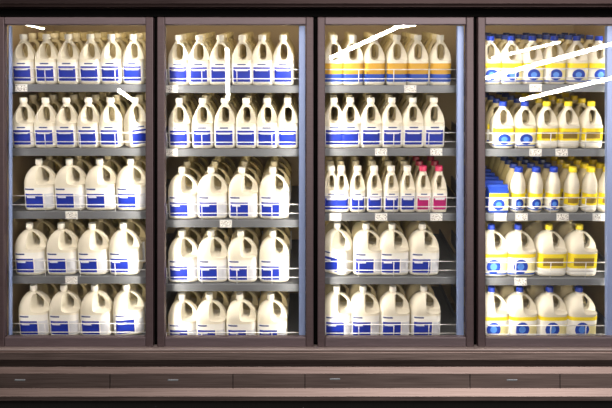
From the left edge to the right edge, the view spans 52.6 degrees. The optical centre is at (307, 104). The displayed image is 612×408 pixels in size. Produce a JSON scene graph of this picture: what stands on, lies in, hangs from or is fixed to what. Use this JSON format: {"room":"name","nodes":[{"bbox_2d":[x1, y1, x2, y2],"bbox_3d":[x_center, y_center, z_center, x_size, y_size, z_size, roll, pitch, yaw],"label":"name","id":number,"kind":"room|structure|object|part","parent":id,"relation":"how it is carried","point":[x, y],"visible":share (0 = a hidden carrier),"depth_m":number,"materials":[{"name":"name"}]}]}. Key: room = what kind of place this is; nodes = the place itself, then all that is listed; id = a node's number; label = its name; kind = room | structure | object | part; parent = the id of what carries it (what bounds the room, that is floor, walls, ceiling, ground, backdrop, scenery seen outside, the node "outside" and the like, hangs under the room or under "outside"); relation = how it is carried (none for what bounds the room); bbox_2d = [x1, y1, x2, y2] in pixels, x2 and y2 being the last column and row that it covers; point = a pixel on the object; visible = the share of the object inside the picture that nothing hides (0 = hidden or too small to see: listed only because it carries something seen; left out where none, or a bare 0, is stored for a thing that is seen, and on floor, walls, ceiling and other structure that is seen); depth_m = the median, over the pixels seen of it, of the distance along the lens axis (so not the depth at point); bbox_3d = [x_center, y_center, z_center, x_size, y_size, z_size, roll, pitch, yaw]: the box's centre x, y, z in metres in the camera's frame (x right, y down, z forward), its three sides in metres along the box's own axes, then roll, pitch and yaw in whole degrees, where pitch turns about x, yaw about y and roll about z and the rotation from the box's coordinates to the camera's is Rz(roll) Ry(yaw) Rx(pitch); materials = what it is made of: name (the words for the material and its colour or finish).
{"room":"grocery store","nodes":[
{"label":"grocery store","id":0,"kind":"room"},
{"bbox_2d":[0,401,611,407],"bbox_3d":[0.036,1.438,0.600,8.000,0.050,7.200,0,0,0],"label":"floor","id":1,"kind":"structure","parent":0,"point":[3,404],"depth_m":2.92,"materials":[{"name":"black plastic"}]},
{"bbox_2d":[0,0,611,400],"bbox_3d":[0.036,0.353,3.341,3.208,2.120,0.849,0,0,0],"label":"refrigerator","id":2,"kind":"object","parent":1,"relation":"on","point":[463,362],"visible":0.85,"depth_m":2.97,"materials":[{"name":"brown"}]},
{"bbox_2d":[12,92,145,147],"bbox_3d":[-1.142,0.054,3.333,0.672,0.319,0.530,0,0,0],"label":"jugs","id":3,"kind":"object","parent":2,"relation":"in","point":[92,111],"visible":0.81,"depth_m":3.10,"materials":[{"name":"plastic"}]},
{"bbox_2d":[12,31,145,83],"bbox_3d":[-1.149,-0.263,3.333,0.659,0.319,0.529,0,0,0],"label":"jugs","id":4,"kind":"object","parent":2,"relation":"in","point":[99,49],"visible":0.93,"depth_m":3.09,"materials":[{"name":"plastic"}]},
{"bbox_2d":[14,219,145,274],"bbox_3d":[-1.156,0.688,3.330,0.625,0.319,0.529,0,0,0],"label":"jugs","id":5,"kind":"object","parent":2,"relation":"in","point":[43,239],"visible":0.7,"depth_m":3.09,"materials":[{"name":"plastic"}]},
{"bbox_2d":[18,284,145,334],"bbox_3d":[-1.138,0.998,3.330,0.621,0.319,0.531,0,0,0],"label":"jugs","id":6,"kind":"object","parent":2,"relation":"in","point":[44,303],"visible":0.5,"depth_m":3.09,"materials":[{"name":"plastic"}]},
{"bbox_2d":[24,156,166,209],"bbox_3d":[-1.113,0.366,3.330,0.613,0.318,0.528,0,0,0],"label":"jugs","id":7,"kind":"object","parent":2,"relation":"in","point":[55,175],"visible":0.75,"depth_m":3.09,"materials":[{"name":"plastic"}]},
{"bbox_2d":[168,291,289,334],"bbox_3d":[-0.403,1.043,3.331,0.596,0.319,0.528,0,0,0],"label":"jugs","id":8,"kind":"object","parent":2,"relation":"in","point":[191,311],"visible":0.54,"depth_m":3.10,"materials":[{"name":"plastic"}]},
{"bbox_2d":[168,156,291,218],"bbox_3d":[-0.397,0.409,3.330,0.608,0.318,0.527,0,0,0],"label":"jugs","id":9,"kind":"object","parent":2,"relation":"in","point":[218,182],"visible":0.91,"depth_m":3.09,"materials":[{"name":"plastic"}]},
{"bbox_2d":[168,227,291,281],"bbox_3d":[-0.397,0.726,3.331,0.609,0.318,0.528,0,0,0],"label":"jugs","id":10,"kind":"object","parent":2,"relation":"in","point":[192,247],"visible":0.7,"depth_m":3.09,"materials":[{"name":"plastic"}]},
{"bbox_2d":[168,32,295,84],"bbox_3d":[-0.385,-0.258,3.333,0.631,0.319,0.529,0,0,0],"label":"jugs","id":11,"kind":"object","parent":2,"relation":"in","point":[226,53],"visible":0.98,"depth_m":3.09,"materials":[{"name":"plastic"}]},
{"bbox_2d":[168,93,298,147],"bbox_3d":[-0.374,0.057,3.333,0.651,0.319,0.530,0,0,0],"label":"jugs","id":12,"kind":"object","parent":2,"relation":"in","point":[187,116],"visible":0.89,"depth_m":3.09,"materials":[{"name":"plastic"}]},
{"bbox_3d":[0.036,1.285,2.958,3.208,0.256,0.084,0,0,0],"label":"kick plate","id":13,"kind":"part","parent":2,"relation":"part of","materials":[{"name":"brown metal"}]},
{"bbox_2d":[15,84,604,285],"bbox_3d":[0.005,0.568,3.067,2.928,1.343,0.006,0,0,0],"label":"price tags","id":14,"kind":"object","parent":2,"relation":"attached to","point":[18,87],"visible":0.88,"depth_m":3.07,"materials":[{"name":"paper"}]},
{"bbox_2d":[325,221,438,275],"bbox_3d":[0.365,0.691,3.329,0.589,0.319,0.530,0,0,0],"label":"jugs","id":15,"kind":"object","parent":2,"relation":"in","point":[344,240],"visible":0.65,"depth_m":3.09,"materials":[{"name":"plastic"}]},
{"bbox_2d":[325,284,440,334],"bbox_3d":[0.370,1.003,3.330,0.590,0.319,0.528,0,0,0],"label":"jugs","id":16,"kind":"object","parent":2,"relation":"in","point":[344,303],"visible":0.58,"depth_m":3.08,"materials":[{"name":"plastic"}]},
{"bbox_2d":[325,93,444,147],"bbox_3d":[0.379,0.054,3.333,0.606,0.319,0.529,0,0,0],"label":"jugs","id":17,"kind":"object","parent":2,"relation":"in","point":[368,113],"visible":0.86,"depth_m":3.09,"materials":[{"name":"plastic"}]},
{"bbox_2d":[325,156,446,211],"bbox_3d":[0.386,0.386,3.334,0.624,0.299,0.526,0,0,0],"label":"jugs","id":18,"kind":"object","parent":2,"relation":"in","point":[381,176],"visible":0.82,"depth_m":3.10,"materials":[{"name":"plastic"}]},
{"bbox_2d":[325,32,450,84],"bbox_3d":[0.396,-0.258,3.333,0.642,0.319,0.529,0,0,0],"label":"jugs","id":19,"kind":"object","parent":2,"relation":"in","point":[412,51],"visible":0.98,"depth_m":3.09,"materials":[{"name":"plastic"}]},
{"bbox_2d":[464,165,508,212],"bbox_3d":[0.949,0.432,3.334,0.106,0.209,0.524,0,0,0],"label":"cartons","id":20,"kind":"object","parent":2,"relation":"in","point":[494,187],"visible":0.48,"depth_m":3.09,"materials":[{"name":"cardboard"}]},
{"bbox_2d":[464,265,596,333],"bbox_3d":[1.149,1.008,3.331,0.595,0.319,0.529,0,0,0],"label":"jugs","id":21,"kind":"object","parent":2,"relation":"in","point":[504,304],"visible":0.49,"depth_m":3.08,"materials":[{"name":"plastic"}]},
{"bbox_2d":[464,221,597,275],"bbox_3d":[1.150,0.696,3.331,0.595,0.319,0.528,0,0,0],"label":"jugs","id":22,"kind":"object","parent":2,"relation":"in","point":[505,241],"visible":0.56,"depth_m":3.09,"materials":[{"name":"plastic"}]},
{"bbox_2d":[464,33,604,83],"bbox_3d":[1.185,-0.258,3.334,0.653,0.309,0.528,0,0,0],"label":"jugs","id":23,"kind":"object","parent":2,"relation":"in","point":[533,50],"visible":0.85,"depth_m":3.09,"materials":[{"name":"plastic"}]},
{"bbox_2d":[485,92,602,147],"bbox_3d":[1.198,0.065,3.334,0.552,0.302,0.528,0,0,0],"label":"jugs","id":24,"kind":"object","parent":2,"relation":"in","point":[523,112],"visible":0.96,"depth_m":3.10,"materials":[{"name":"plastic"}]},
{"bbox_2d":[485,156,604,211],"bbox_3d":[1.272,0.385,3.343,0.519,0.302,0.550,0,0,0],"label":"bottles","id":25,"kind":"object","parent":2,"relation":"in","point":[525,176],"visible":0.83,"depth_m":3.10,"materials":[{"name":"plastic"}]}
]}

